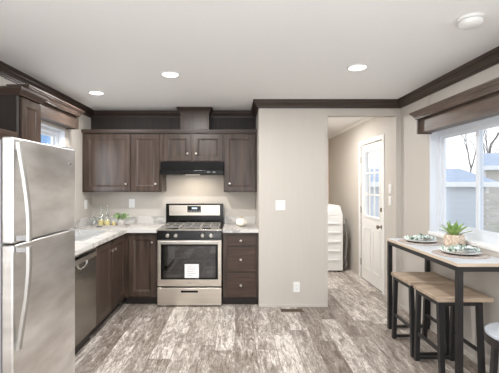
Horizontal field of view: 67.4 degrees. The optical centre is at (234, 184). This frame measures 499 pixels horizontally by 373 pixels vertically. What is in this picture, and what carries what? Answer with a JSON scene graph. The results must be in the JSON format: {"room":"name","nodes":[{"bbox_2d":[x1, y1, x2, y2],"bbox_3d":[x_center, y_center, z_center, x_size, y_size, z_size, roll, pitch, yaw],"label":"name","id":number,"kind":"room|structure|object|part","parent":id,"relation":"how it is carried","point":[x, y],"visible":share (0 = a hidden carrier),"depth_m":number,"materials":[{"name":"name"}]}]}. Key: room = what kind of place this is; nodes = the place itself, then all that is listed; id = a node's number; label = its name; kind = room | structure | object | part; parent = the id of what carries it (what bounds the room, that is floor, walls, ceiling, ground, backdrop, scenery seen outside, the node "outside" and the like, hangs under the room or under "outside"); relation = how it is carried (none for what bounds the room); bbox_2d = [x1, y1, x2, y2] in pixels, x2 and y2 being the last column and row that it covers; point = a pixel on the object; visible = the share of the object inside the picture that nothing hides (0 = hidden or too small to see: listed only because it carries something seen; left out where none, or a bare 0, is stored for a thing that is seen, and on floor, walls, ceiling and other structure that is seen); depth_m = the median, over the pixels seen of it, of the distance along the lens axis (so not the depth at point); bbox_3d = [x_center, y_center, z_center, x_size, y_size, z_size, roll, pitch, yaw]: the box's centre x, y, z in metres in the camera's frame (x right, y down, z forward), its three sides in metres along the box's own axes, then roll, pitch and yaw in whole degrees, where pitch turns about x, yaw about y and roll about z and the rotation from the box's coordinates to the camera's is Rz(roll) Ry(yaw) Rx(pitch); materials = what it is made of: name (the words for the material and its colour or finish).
{"room":"kitchen","nodes":[
{"label":"kitchen","id":0,"kind":"room"},
{"bbox_2d":[0,76,91,219],"bbox_3d":[-1.998,0.225,2.225,0.124,2.430,11.050,0,0,0],"label":"wall","id":1,"kind":"structure","parent":0,"point":[73,138],"depth_m":4.64,"materials":[{"name":"paint"}]},
{"bbox_2d":[0,128,16,139],"bbox_3d":[-1.772,-0.325,2.334,0.325,0.130,0.908,0,0,0],"label":"upper cabinet","id":2,"kind":"object","parent":1,"relation":"attached to","point":[3,133],"visible":0.27,"depth_m":2.64,"materials":[{"name":"brown wood"}]},
{"bbox_2d":[0,86,48,142],"bbox_3d":[-1.754,-0.318,2.953,0.363,0.815,0.401,0,0,0],"label":"upper cabinet","id":3,"kind":"object","parent":1,"relation":"attached to","point":[20,109],"visible":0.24,"depth_m":2.83,"materials":[{"name":"brown wood"}]},
{"bbox_3d":[-1.754,-0.697,2.953,0.363,0.056,0.401,0,0,0],"label":"crown","id":4,"kind":"part","parent":3,"relation":"part of","materials":[{"name":"brown wood"}]},
{"bbox_3d":[-1.620,-0.292,2.967,0.020,0.735,0.275,0,0,0],"label":"door","id":5,"kind":"part","parent":3,"relation":"part of","materials":[{"name":"brown wood"}]},
{"bbox_2d":[6,84,84,129],"bbox_3d":[-1.841,-0.741,3.760,0.197,0.218,1.180,0,0,0],"label":"window valance","id":6,"kind":"object","parent":1,"relation":"attached to","point":[67,116],"visible":0.59,"depth_m":3.82,"materials":[{"name":"brown wood"}]},
{"bbox_2d":[0,61,94,117],"bbox_3d":[-1.907,-0.943,0.880,0.066,0.095,8.360,0,0,0],"label":"trim","id":7,"kind":"structure","parent":1,"relation":"attached to","point":[8,72],"depth_m":3.53,"materials":[{"name":"brown wood"}]},
{"bbox_2d":[41,123,64,146],"bbox_3d":[-1.994,-0.140,3.760,0.132,0.960,1.040,0,0,0],"label":"window","id":8,"kind":"structure","parent":1,"relation":"in","point":[57,135],"depth_m":4.17,"materials":[{"name":"white plastic"}]},
{"bbox_3d":[-2.041,-0.149,3.991,0.018,0.805,0.422,0,0,0],"label":"sash","id":9,"kind":"part","parent":8,"relation":"part of","materials":[{"name":"white plastic"}]},
{"bbox_3d":[-2.033,-0.147,3.760,0.045,0.910,0.984,0,0,0],"label":"frame","id":10,"kind":"part","parent":8,"relation":"part of","materials":[{"name":"white plastic"}]},
{"bbox_2d":[69,216,165,228],"bbox_3d":[-1.433,0.480,3.845,1.013,0.100,2.429,0,0,0],"label":"backsplash","id":11,"kind":"structure","parent":1,"relation":"attached to","point":[82,222],"depth_m":5.04,"materials":[{"name":"stone"}]},
{"bbox_2d":[92,175,255,225],"bbox_3d":[-0.831,0.225,5.109,2.221,2.430,0.103,0,0,0],"label":"wall","id":12,"kind":"structure","parent":0,"point":[180,189],"depth_m":5.06,"materials":[{"name":"paint"}]},
{"bbox_2d":[82,133,165,191],"bbox_3d":[-1.433,-0.278,4.880,1.011,0.745,0.359,0,0,0],"label":"upper cabinet","id":13,"kind":"object","parent":12,"relation":"attached to","point":[111,162],"visible":0.99,"depth_m":4.74,"materials":[{"name":"brown wood"}]},
{"bbox_3d":[-1.617,-0.278,4.740,0.576,0.721,0.020,0,0,0],"label":"door","id":14,"kind":"part","parent":13,"relation":"part of","materials":[{"name":"brown wood"}]},
{"bbox_3d":[-1.136,-0.278,4.740,0.348,0.721,0.020,0,0,0],"label":"door","id":15,"kind":"part","parent":13,"relation":"part of","materials":[{"name":"brown wood"}]},
{"bbox_2d":[81,129,256,132],"bbox_3d":[-0.830,-0.673,4.873,2.217,0.044,0.331,0,0,0],"label":"crown molding","id":16,"kind":"structure","parent":13,"relation":"attached to","point":[82,130],"depth_m":4.71,"materials":[{"name":"brown wood"}]},
{"bbox_2d":[129,199,134,207],"bbox_3d":[-1.395,0.255,5.055,0.078,0.118,0.009,0,0,0],"label":"power outlet","id":17,"kind":"object","parent":12,"relation":"attached to","point":[131,201],"visible":1,"depth_m":5.05,"materials":[{"name":"white plastic"}]},
{"bbox_2d":[91,118,255,128],"bbox_3d":[-0.830,-0.785,5.050,2.220,0.230,0.020,0,0,0],"label":"trim","id":18,"kind":"structure","parent":12,"relation":"attached to","point":[96,123],"depth_m":5.04,"materials":[{"name":"wood"}]},
{"bbox_2d":[92,110,254,117],"bbox_3d":[-0.830,-0.943,5.027,2.220,0.095,0.066,0,0,0],"label":"trim","id":19,"kind":"structure","parent":12,"relation":"attached to","point":[98,113],"depth_m":5.02,"materials":[{"name":"brown wood"}]},
{"bbox_2d":[160,162,223,174],"bbox_3d":[-0.537,-0.203,4.841,0.789,0.162,0.436,0,0,0],"label":"range hood","id":20,"kind":"object","parent":12,"relation":"attached to","point":[167,168],"visible":1,"depth_m":4.66,"materials":[{"name":"black paint"}]},
{"bbox_2d":[162,133,223,161],"bbox_3d":[-0.535,-0.468,4.880,0.780,0.365,0.359,0,0,0],"label":"upper cabinet","id":21,"kind":"object","parent":12,"relation":"attached to","point":[176,147],"visible":0.98,"depth_m":4.73,"materials":[{"name":"brown wood"}]},
{"bbox_3d":[-0.733,-0.468,4.740,0.352,0.341,0.020,0,0,0],"label":"door","id":22,"kind":"part","parent":21,"relation":"part of","materials":[{"name":"brown wood"}]},
{"bbox_2d":[176,107,212,128],"bbox_3d":[-0.517,-0.842,4.896,0.455,0.292,0.283,0,0,0],"label":"chase","id":23,"kind":"object","parent":21,"relation":"on","point":[190,117],"visible":0.94,"depth_m":4.80,"materials":[{"name":"brown wood"}]},
{"bbox_3d":[-0.517,-0.952,4.896,0.455,0.073,0.283,0,0,0],"label":"crown","id":24,"kind":"part","parent":23,"relation":"part of","materials":[{"name":"brown wood"}]},
{"bbox_3d":[-0.347,-0.468,4.740,0.364,0.341,0.020,0,0,0],"label":"door","id":25,"kind":"part","parent":21,"relation":"part of","materials":[{"name":"brown wood"}]},
{"bbox_2d":[224,216,255,223],"bbox_3d":[0.066,0.480,5.049,0.426,0.100,0.020,0,0,0],"label":"backsplash","id":26,"kind":"structure","parent":12,"relation":"attached to","point":[227,219],"depth_m":5.04,"materials":[{"name":"stone"}]},
{"bbox_2d":[224,133,256,191],"bbox_3d":[0.068,-0.278,4.880,0.421,0.745,0.359,0,0,0],"label":"upper cabinet","id":27,"kind":"object","parent":12,"relation":"attached to","point":[240,149],"visible":1,"depth_m":4.74,"materials":[{"name":"brown wood"}]},
{"bbox_2d":[0,0,498,135],"bbox_3d":[0.005,-1.040,2.225,4.130,0.100,11.290,0,0,0],"label":"ceiling","id":28,"kind":"structure","parent":0,"point":[226,54],"depth_m":2.72,"materials":[{"name":"paint"}]},
{"bbox_2d":[88,90,104,94],"bbox_3d":[-1.490,-0.984,4.020,0.170,0.011,0.170,0,0,0],"label":"recessed light","id":29,"kind":"object","parent":28,"relation":"in","point":[93,92],"visible":1,"depth_m":3.99,"materials":[{"name":"white plastic"}]},
{"bbox_2d":[161,71,179,77],"bbox_3d":[-0.580,-0.984,3.350,0.170,0.011,0.170,0,0,0],"label":"recessed light","id":30,"kind":"object","parent":28,"relation":"in","point":[171,74],"visible":1,"depth_m":3.33,"materials":[{"name":"white plastic"}]},
{"bbox_2d":[347,64,367,70],"bbox_3d":[1.030,-0.984,3.150,0.170,0.011,0.170,0,0,0],"label":"recessed light","id":31,"kind":"object","parent":28,"relation":"in","point":[355,67],"visible":1,"depth_m":3.13,"materials":[{"name":"white plastic"}]},
{"bbox_2d":[457,12,484,29],"bbox_3d":[1.400,-0.963,2.220,0.144,0.052,0.144,0,0,0],"label":"smoke detector","id":32,"kind":"object","parent":28,"relation":"attached to","point":[469,21],"visible":1,"depth_m":2.18,"materials":[{"name":"white plastic"}]},
{"bbox_2d":[75,265,487,372],"bbox_3d":[0.005,1.490,2.225,4.130,0.100,11.290,0,0,0],"label":"floor","id":33,"kind":"structure","parent":0,"point":[351,334],"depth_m":3.45,"materials":[{"name":"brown wood"}]},
{"bbox_2d":[0,137,74,372],"bbox_3d":[-1.475,0.592,2.235,0.870,1.694,0.730,0,0,0],"label":"refrigerator","id":34,"kind":"object","parent":33,"relation":"on","point":[37,180],"visible":1,"depth_m":2.09,"materials":[{"name":"grey"}]},
{"bbox_3d":[-1.073,0.578,1.905,0.066,0.525,0.034,0,0,0],"label":"handle","id":35,"kind":"part","parent":34,"relation":"part of","materials":[{"name":"silver metal"}]},
{"bbox_3d":[-1.073,0.037,1.905,0.066,0.505,0.034,0,0,0],"label":"handle","id":36,"kind":"part","parent":34,"relation":"part of","materials":[{"name":"silver metal"}]},
{"bbox_3d":[-1.139,0.828,2.235,0.058,1.044,0.730,0,0,0],"label":"fridge door","id":37,"kind":"part","parent":34,"relation":"part of","materials":[{"name":"silver metal"}]},
{"bbox_3d":[-1.139,0.029,2.235,0.058,0.537,0.730,0,0,0],"label":"freezer door","id":38,"kind":"part","parent":34,"relation":"part of","materials":[{"name":"silver metal"}]},
{"bbox_2d":[75,247,96,353],"bbox_3d":[-1.589,1.006,3.177,0.641,0.864,0.610,0,0,0],"label":"dishwasher","id":39,"kind":"object","parent":33,"relation":"on","point":[85,262],"visible":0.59,"depth_m":3.23,"materials":[{"name":"grey"}]},
{"bbox_3d":[-1.278,0.681,3.130,0.018,0.056,0.217,0,0,0],"label":"handle","id":40,"kind":"part","parent":39,"relation":"part of","materials":[{"name":"silver metal"}]},
{"bbox_3d":[-1.302,0.619,3.177,0.032,0.082,0.604,0,0,0],"label":"control panel","id":41,"kind":"part","parent":39,"relation":"part of","materials":[{"name":"silver metal"}]},
{"bbox_2d":[90,234,124,335],"bbox_3d":[-1.600,1.006,3.970,0.670,0.867,0.970,0,0,0],"label":"base cabinet","id":42,"kind":"object","parent":33,"relation":"on","point":[110,257],"visible":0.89,"depth_m":3.87,"materials":[{"name":"brown wood"}]},
{"bbox_3d":[-1.305,0.960,3.717,0.020,0.730,0.435,0,0,0],"label":"door","id":43,"kind":"part","parent":42,"relation":"part of","materials":[{"name":"brown wood"}]},
{"bbox_2d":[69,216,165,255],"bbox_3d":[-1.433,0.500,3.845,1.013,0.140,2.429,0,0,0],"label":"countertop","id":44,"kind":"structure","parent":42,"relation":"on","point":[138,224],"depth_m":4.52,"materials":[{"name":"stone"}]},
{"bbox_2d":[75,230,112,240],"bbox_3d":[-1.633,0.612,3.900,0.445,0.180,0.830,0,0,0],"label":"sink","id":45,"kind":"object","parent":44,"relation":"in","point":[80,235],"visible":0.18,"depth_m":3.98,"materials":[{"name":"white ceramic"}]},
{"bbox_3d":[-1.613,0.616,3.703,0.335,0.173,0.365,0,0,0],"label":"bowl","id":46,"kind":"part","parent":45,"relation":"part of","materials":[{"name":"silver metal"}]},
{"bbox_3d":[-1.613,0.616,4.098,0.335,0.173,0.365,0,0,0],"label":"bowl","id":47,"kind":"part","parent":45,"relation":"part of","materials":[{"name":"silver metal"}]},
{"bbox_2d":[94,224,129,227],"bbox_3d":[-1.532,0.516,4.674,0.389,0.028,0.182,0,0,0],"label":"serving tray","id":48,"kind":"object","parent":44,"relation":"on","point":[97,225],"visible":0.92,"depth_m":4.59,"materials":[{"name":"grey"}]},
{"bbox_2d":[98,220,103,224],"bbox_3d":[-1.682,0.387,4.700,0.072,0.268,0.072,0,0,0],"label":"glass bottle","id":49,"kind":"object","parent":48,"relation":"on","point":[100,222],"visible":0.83,"depth_m":4.67,"materials":[{"name":"glass"}]},
{"bbox_2d":[113,212,129,224],"bbox_3d":[-1.425,0.435,4.695,0.216,0.172,0.197,0,0,0],"label":"potted herb","id":50,"kind":"object","parent":48,"relation":"on","point":[121,218],"visible":0.96,"depth_m":4.66,"materials":[{"name":"green plant"}]},
{"bbox_2d":[117,219,124,224],"bbox_3d":[-1.425,0.481,4.680,0.100,0.080,0.099,0,0,0],"label":"pot","id":51,"kind":"object","parent":50,"relation":"attached to","point":[120,221],"depth_m":4.65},
{"bbox_3d":[-1.305,0.960,4.178,0.020,0.730,0.445,0,0,0],"label":"door","id":52,"kind":"part","parent":42,"relation":"part of","materials":[{"name":"brown wood"}]},
{"bbox_2d":[125,233,156,303],"bbox_3d":[-1.123,1.006,4.732,0.390,0.867,0.645,0,0,0],"label":"base cabinet","id":53,"kind":"object","parent":33,"relation":"on","point":[140,248],"visible":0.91,"depth_m":4.45,"materials":[{"name":"brown wood"}]},
{"bbox_2d":[157,204,222,304],"bbox_3d":[-0.536,0.847,4.686,0.763,1.184,0.688,0,0,0],"label":"gas range","id":54,"kind":"object","parent":33,"relation":"on","point":[190,242],"visible":1,"depth_m":4.40,"materials":[{"name":"silver metal"}]},
{"bbox_3d":[-0.536,0.672,4.371,0.703,0.026,0.058,0,0,0],"label":"door handle","id":55,"kind":"part","parent":54,"relation":"part of","materials":[{"name":"silver metal"}]},
{"bbox_3d":[-0.536,1.321,4.415,0.755,0.206,0.029,0,0,0],"label":"storage drawer","id":56,"kind":"part","parent":54,"relation":"part of","materials":[{"name":"silver metal"}]},
{"bbox_3d":[-0.536,1.260,4.399,0.200,0.024,0.004,0,0,0],"label":"drawer handle","id":57,"kind":"part","parent":54,"relation":"part of","materials":[{"name":"black metal"}]},
{"bbox_3d":[-0.536,0.927,4.415,0.755,0.545,0.029,0,0,0],"label":"oven door","id":58,"kind":"part","parent":54,"relation":"part of","materials":[{"name":"silver metal"}]},
{"bbox_3d":[-0.536,0.598,4.423,0.763,0.105,0.055,0,0,0],"label":"control panel","id":59,"kind":"part","parent":54,"relation":"part of","materials":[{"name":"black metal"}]},
{"bbox_2d":[157,225,222,230],"bbox_3d":[-0.536,0.539,4.688,0.763,0.012,0.545,0,0,0],"label":"cooktop","id":60,"kind":"object","parent":54,"relation":"in","point":[220,228],"depth_m":4.46,"materials":[{"name":"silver metal"}]},
{"bbox_3d":[-0.541,0.328,4.958,0.180,0.085,0.004,0,0,0],"label":"display panel","id":61,"kind":"part","parent":54,"relation":"part of","materials":[{"name":"glass"}]},
{"bbox_3d":[-0.536,0.343,4.963,0.673,0.135,0.006,0,0,0],"label":"backguard trim","id":62,"kind":"part","parent":54,"relation":"part of","materials":[{"name":"silver metal"}]},
{"bbox_2d":[223,233,257,303],"bbox_3d":[0.066,1.006,4.732,0.422,0.867,0.645,0,0,0],"label":"base cabinet","id":63,"kind":"object","parent":33,"relation":"on","point":[240,250],"visible":0.99,"depth_m":4.44,"materials":[{"name":"brown wood"}]},
{"bbox_2d":[223,216,258,232],"bbox_3d":[0.066,0.500,4.732,0.426,0.140,0.654,0,0,0],"label":"countertop","id":64,"kind":"structure","parent":63,"relation":"on","point":[230,226],"depth_m":4.72,"materials":[{"name":"stone"}]},
{"bbox_2d":[236,216,246,225],"bbox_3d":[0.080,0.466,4.740,0.140,0.129,0.140,0,0,0],"label":"pumpkin","id":65,"kind":"object","parent":64,"relation":"on","point":[241,221],"visible":1,"depth_m":4.69,"materials":[{"name":"white"}]},
{"bbox_3d":[0.076,1.196,4.450,0.340,0.288,0.020,0,0,0],"label":"drawer","id":66,"kind":"part","parent":63,"relation":"part of","materials":[{"name":"brown wood"}]},
{"bbox_3d":[0.076,0.890,4.450,0.340,0.290,0.020,0,0,0],"label":"drawer","id":67,"kind":"part","parent":63,"relation":"part of","materials":[{"name":"brown wood"}]},
{"bbox_3d":[0.076,0.665,4.450,0.340,0.126,0.020,0,0,0],"label":"drawer","id":68,"kind":"part","parent":63,"relation":"part of","materials":[{"name":"brown wood"}]},
{"bbox_2d":[280,309,303,311],"bbox_3d":[0.650,1.437,4.270,0.260,0.006,0.100,0,0,0],"label":"floor vent","id":69,"kind":"object","parent":33,"relation":"in","point":[282,310],"visible":1,"depth_m":4.25,"materials":[{"name":"brown metal"}]},
{"bbox_2d":[328,204,342,271],"bbox_3d":[1.433,0.894,6.489,0.686,1.089,0.702,0,0,0],"label":"drawer unit","id":70,"kind":"object","parent":33,"relation":"on","point":[335,218],"visible":0.36,"depth_m":6.15,"materials":[{"name":"white plastic"}]},
{"bbox_2d":[343,219,347,268],"bbox_3d":[1.865,0.999,6.307,0.084,0.844,0.230,0,0,19],"label":"hose","id":71,"kind":"object","parent":70,"relation":"attached to","point":[345,243],"visible":1,"depth_m":6.23,"materials":[{"name":"grey"}]},
{"bbox_2d":[391,272,454,357],"bbox_3d":[1.662,1.129,3.315,0.400,0.621,0.414,0,0,0],"label":"bar stool","id":72,"kind":"object","parent":33,"relation":"on","point":[408,279],"visible":0.8,"depth_m":3.25,"materials":[{"name":"black metal"}]},
{"bbox_3d":[1.490,1.159,3.487,0.034,0.560,0.069,0,0,0],"label":"leg","id":73,"kind":"part","parent":72,"relation":"part of","materials":[{"name":"black metal"}]},
{"bbox_3d":[1.490,0.864,3.315,0.034,0.030,0.344,0,0,0],"label":"seat rail","id":74,"kind":"part","parent":72,"relation":"part of","materials":[{"name":"black metal"}]},
{"bbox_3d":[1.490,1.159,3.143,0.034,0.560,0.069,0,0,0],"label":"leg","id":75,"kind":"part","parent":72,"relation":"part of","materials":[{"name":"black metal"}]},
{"bbox_3d":[1.662,0.833,3.315,0.400,0.030,0.380,0,0,0],"label":"seat","id":76,"kind":"part","parent":72,"relation":"part of","materials":[{"name":"brown wood"}]},
{"bbox_3d":[1.777,1.159,3.487,0.034,0.560,0.069,0,0,0],"label":"leg","id":77,"kind":"part","parent":72,"relation":"part of","materials":[{"name":"black metal"}]},
{"bbox_3d":[1.777,1.159,3.143,0.034,0.560,0.069,0,0,0],"label":"leg","id":78,"kind":"part","parent":72,"relation":"part of","materials":[{"name":"black metal"}]},
{"bbox_2d":[387,238,498,372],"bbox_3d":[1.735,0.990,3.160,0.420,0.899,1.200,0,0,0],"label":"bar table","id":79,"kind":"object","parent":33,"relation":"on","point":[491,264],"visible":0.56,"depth_m":2.66,"materials":[{"name":"brown wood"}]},
{"bbox_3d":[1.548,1.019,3.737,0.037,0.840,0.037,0,0,0],"label":"leg","id":80,"kind":"part","parent":79,"relation":"part of","materials":[{"name":"black metal"}]},
{"bbox_2d":[397,239,443,245],"bbox_3d":[1.735,0.536,3.500,0.394,0.007,0.394,0,0,0],"label":"placemat","id":81,"kind":"object","parent":79,"relation":"on","point":[400,240],"visible":0.65,"depth_m":3.40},
{"bbox_2d":[404,238,437,242],"bbox_3d":[1.735,0.523,3.500,0.284,0.018,0.284,0,0,0],"label":"dinner plate","id":82,"kind":"object","parent":81,"relation":"on","point":[424,240],"visible":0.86,"depth_m":3.51,"materials":[{"name":"white ceramic"}]},
{"bbox_2d":[404,234,437,239],"bbox_3d":[1.735,0.487,3.500,0.260,0.056,0.150,0,0,-20],"label":"napkin","id":83,"kind":"object","parent":82,"relation":"on","point":[419,236],"visible":1,"depth_m":3.48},
{"bbox_3d":[1.923,1.019,3.737,0.037,0.840,0.037,0,0,0],"label":"leg","id":84,"kind":"part","parent":79,"relation":"part of","materials":[{"name":"black metal"}]},
{"bbox_2d":[439,221,471,246],"bbox_3d":[1.838,0.422,3.146,0.229,0.236,0.228,0,0,0],"label":"potted succulent","id":85,"kind":"object","parent":79,"relation":"on","point":[452,236],"visible":0.91,"depth_m":3.12,"materials":[{"name":"green plant"}]},
{"bbox_2d":[443,233,464,246],"bbox_3d":[1.852,0.481,3.160,0.162,0.118,0.162,0,0,0],"label":"pot","id":86,"kind":"object","parent":85,"relation":"attached to","point":[449,239],"depth_m":3.11,"materials":[{"name":"ceramic"}]},
{"bbox_3d":[1.548,1.019,2.583,0.037,0.840,0.037,0,0,0],"label":"leg","id":87,"kind":"part","parent":79,"relation":"part of","materials":[{"name":"black metal"}]},
{"bbox_2d":[431,249,490,258],"bbox_3d":[1.745,0.536,2.900,0.394,0.007,0.394,0,0,0],"label":"placemat","id":88,"kind":"object","parent":79,"relation":"on","point":[437,252],"visible":0.66,"depth_m":2.82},
{"bbox_2d":[439,249,481,254],"bbox_3d":[1.745,0.523,2.900,0.284,0.018,0.284,0,0,0],"label":"dinner plate","id":89,"kind":"object","parent":88,"relation":"on","point":[464,251],"visible":0.81,"depth_m":2.90,"materials":[{"name":"white ceramic"}]},
{"bbox_2d":[439,244,481,251],"bbox_3d":[1.745,0.487,2.900,0.260,0.056,0.150,0,0,-14],"label":"napkin","id":90,"kind":"object","parent":89,"relation":"on","point":[460,247],"visible":1,"depth_m":2.88,"materials":[{"name":"fabric"}]},
{"bbox_2d":[413,284,493,372],"bbox_3d":[1.660,1.129,2.875,0.400,0.621,0.414,0,0,0],"label":"bar stool","id":91,"kind":"object","parent":33,"relation":"on","point":[441,295],"visible":0.84,"depth_m":2.77,"materials":[{"name":"brown wood"}]},
{"bbox_3d":[1.488,1.159,3.047,0.034,0.560,0.069,0,0,0],"label":"leg","id":92,"kind":"part","parent":91,"relation":"part of","materials":[{"name":"black metal"}]},
{"bbox_3d":[1.488,0.864,2.875,0.034,0.030,0.344,0,0,0],"label":"seat rail","id":93,"kind":"part","parent":91,"relation":"part of","materials":[{"name":"black metal"}]},
{"bbox_3d":[1.488,1.159,2.703,0.034,0.560,0.069,0,0,0],"label":"leg","id":94,"kind":"part","parent":91,"relation":"part of","materials":[{"name":"black metal"}]},
{"bbox_3d":[1.775,1.159,3.047,0.034,0.560,0.069,0,0,0],"label":"leg","id":95,"kind":"part","parent":91,"relation":"part of","materials":[{"name":"black metal"}]},
{"bbox_3d":[1.660,0.833,2.875,0.400,0.030,0.380,0,0,0],"label":"seat","id":96,"kind":"part","parent":91,"relation":"part of","materials":[{"name":"brown wood"}]},
{"bbox_3d":[1.631,0.864,2.720,0.253,0.030,0.034,0,0,0],"label":"seat rail","id":97,"kind":"part","parent":91,"relation":"part of","materials":[{"name":"black metal"}]},
{"bbox_3d":[1.775,1.159,2.703,0.034,0.560,0.069,0,0,0],"label":"leg","id":98,"kind":"part","parent":91,"relation":"part of","materials":[{"name":"black metal"}]},
{"bbox_2d":[484,322,498,372],"bbox_3d":[1.625,1.137,2.090,0.388,0.602,0.388,0,0,0],"label":"round stool","id":99,"kind":"object","parent":33,"relation":"on","point":[491,331],"visible":1,"depth_m":2.18,"materials":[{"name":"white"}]},
{"bbox_3d":[1.625,0.848,2.090,0.384,0.020,0.384,0,0,0],"label":"seat","id":100,"kind":"part","parent":99,"relation":"part of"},
{"bbox_3d":[1.515,1.171,2.200,0.049,0.534,0.049,0,0,0],"label":"leg","id":101,"kind":"part","parent":99,"relation":"part of","materials":[{"name":"black metal"}]},
{"bbox_2d":[256,108,400,306],"bbox_3d":[1.115,0.225,4.774,1.670,2.430,0.772,0,0,0],"label":"wall","id":102,"kind":"structure","parent":0,"point":[290,141],"depth_m":4.40,"materials":[{"name":"paint"}]},
{"bbox_2d":[251,100,258,117],"bbox_3d":[0.247,-0.943,4.697,0.066,0.095,0.726,0,0,0],"label":"trim","id":103,"kind":"structure","parent":102,"relation":"attached to","point":[254,109],"depth_m":4.66,"materials":[{"name":"brown wood"}]},
{"bbox_2d":[276,200,284,209],"bbox_3d":[0.536,0.245,4.395,0.115,0.115,0.010,0,0,0],"label":"light switch","id":104,"kind":"object","parent":102,"relation":"attached to","point":[280,204],"visible":1,"depth_m":4.39,"materials":[{"name":"white plastic"}]},
{"bbox_2d":[293,282,299,291],"bbox_3d":[0.724,1.205,4.395,0.075,0.118,0.009,0,0,0],"label":"power outlet","id":105,"kind":"object","parent":102,"relation":"attached to","point":[296,285],"visible":1,"depth_m":4.39,"materials":[{"name":"white plastic"}]},
{"bbox_2d":[253,99,399,107],"bbox_3d":[1.082,-0.943,4.367,1.736,0.095,0.066,0,0,0],"label":"trim","id":106,"kind":"structure","parent":102,"relation":"attached to","point":[261,103],"depth_m":4.36,"materials":[{"name":"brown wood"}]},
{"bbox_2d":[325,116,327,306],"bbox_3d":[1.073,0.315,4.447,0.035,2.250,0.106,0,0,0],"label":"trim","id":107,"kind":"structure","parent":102,"relation":"attached to","point":[326,117],"depth_m":4.39,"materials":[{"name":"plastic"}]},
{"bbox_2d":[328,139,328,203],"bbox_3d":[1.115,0.225,7.810,1.670,2.430,0.120,0,0,0],"label":"wall","id":108,"kind":"structure","parent":0,"point":[328,139],"depth_m":7.75,"materials":[{"name":"paint"}]},
{"bbox_2d":[329,64,498,372],"bbox_3d":[2.008,0.225,2.225,0.124,2.430,11.050,0,0,0],"label":"wall","id":109,"kind":"structure","parent":0,"point":[344,147],"depth_m":4.23,"materials":[{"name":"paint"}]},
{"bbox_2d":[328,117,373,138],"bbox_3d":[1.930,-0.965,6.125,0.040,0.050,3.250,0,0,0],"label":"trim","id":110,"kind":"structure","parent":109,"relation":"attached to","point":[364,119],"depth_m":6.22,"materials":[{"name":"white paint"}]},
{"bbox_2d":[359,134,384,294],"bbox_3d":[1.971,0.390,5.365,0.158,2.100,0.990,0,0,0],"label":"door","id":111,"kind":"structure","parent":109,"relation":"in","point":[372,261],"depth_m":5.34,"materials":[{"name":"white paint"}]},
{"bbox_3d":[1.959,0.950,5.545,0.006,0.620,0.270,0,0,0],"label":"raised panel","id":112,"kind":"part","parent":111,"relation":"part of","materials":[{"name":"white paint"}]},
{"bbox_3d":[1.959,0.950,5.185,0.006,0.620,0.270,0,0,0],"label":"raised panel","id":113,"kind":"part","parent":111,"relation":"part of","materials":[{"name":"white paint"}]},
{"bbox_2d":[400,304,489,372],"bbox_3d":[1.944,1.423,0.550,0.012,0.035,7.700,0,0,0],"label":"baseboard","id":114,"kind":"structure","parent":109,"relation":"attached to","point":[434,330],"depth_m":3.15,"materials":[{"name":"plastic"}]},
{"bbox_2d":[398,46,498,107],"bbox_3d":[1.917,-0.943,0.550,0.066,0.095,7.700,0,0,0],"label":"trim","id":115,"kind":"structure","parent":109,"relation":"attached to","point":[490,58],"depth_m":3.25,"materials":[{"name":"brown wood"}]},
{"bbox_2d":[409,77,498,133],"bbox_3d":[1.851,-0.608,2.860,0.197,0.215,1.820,0,0,0],"label":"window valance","id":116,"kind":"object","parent":109,"relation":"attached to","point":[480,102],"visible":1,"depth_m":3.01,"materials":[{"name":"brown wood"}]},
{"bbox_2d":[428,115,498,251],"bbox_3d":[2.004,-0.020,3.100,0.132,1.040,1.320,0,0,0],"label":"window","id":117,"kind":"structure","parent":109,"relation":"in","point":[488,240],"depth_m":3.42,"materials":[{"name":"white plastic"}]},
{"bbox_3d":[2.051,-0.029,3.391,0.018,0.885,0.582,0,0,0],"label":"sash","id":118,"kind":"part","parent":117,"relation":"part of","materials":[{"name":"white plastic"}]},
{"bbox_3d":[2.004,0.484,3.100,0.132,0.032,1.320,0,0,0],"label":"sill","id":119,"kind":"part","parent":117,"relation":"part of","materials":[{"name":"white paint"}]},
{"bbox_3d":[2.031,-0.029,2.829,0.018,0.885,0.622,0,0,0],"label":"sash","id":120,"kind":"part","parent":117,"relation":"part of","materials":[{"name":"white plastic"}]},
{"label":"outside","id":121,"kind":"structure","parent":0,"visible":0},
{"bbox_3d":[0.000,2.115,15.000,80.000,0.150,90.000,0,0,0],"label":"ground","id":122,"kind":"structure","parent":121,"visible":0},
{"bbox_2d":[41,135,50,144],"bbox_3d":[-7.700,-0.360,13.490,9.140,4.800,5.520,0,0,0],"label":"neighbouring house","id":123,"kind":"structure","parent":122,"relation":"on","point":[44,139],"depth_m":11.00,"materials":[{"name":"blue"}]},
{"bbox_2d":[368,169,498,227],"bbox_3d":[5.625,0.700,14.990,6.790,2.680,4.520,0,0,0],"label":"neighbouring house","id":124,"kind":"structure","parent":122,"relation":"on","point":[460,184],"depth_m":13.00,"materials":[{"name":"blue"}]},
{"bbox_2d":[461,133,498,171],"bbox_3d":[16.579,-1.465,25.256,1.880,7.037,3.527,0,0,-38],"label":"bare tree","id":125,"kind":"object","parent":122,"relation":"on","point":[464,141],"visible":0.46,"depth_m":25.09,"materials":[{"name":"grey plant"}]},
{"bbox_2d":[484,190,498,232],"bbox_3d":[8.400,1.090,9.559,4.200,1.900,0.142,0,0,0],"label":"fence","id":126,"kind":"object","parent":122,"relation":"on","point":[491,216],"visible":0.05,"depth_m":9.50,"materials":[{"name":"grey wood"}]},
{"bbox_2d":[484,153,498,231],"bbox_3d":[14.995,0.290,15.392,8.540,3.500,6.520,0,0,33],"label":"neighbouring house","id":127,"kind":"structure","parent":122,"relation":"on","point":[491,160],"depth_m":14.91,"materials":[{"name":"grey"}]},
{"bbox_2d":[484,127,498,152],"bbox_3d":[19.124,-3.266,27.283,3.962,10.628,4.842,0,0,-16],"label":"bare tree","id":128,"kind":"object","parent":122,"relation":"on","point":[497,136],"visible":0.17,"depth_m":27.01,"materials":[{"name":"grey plant"}]}
]}

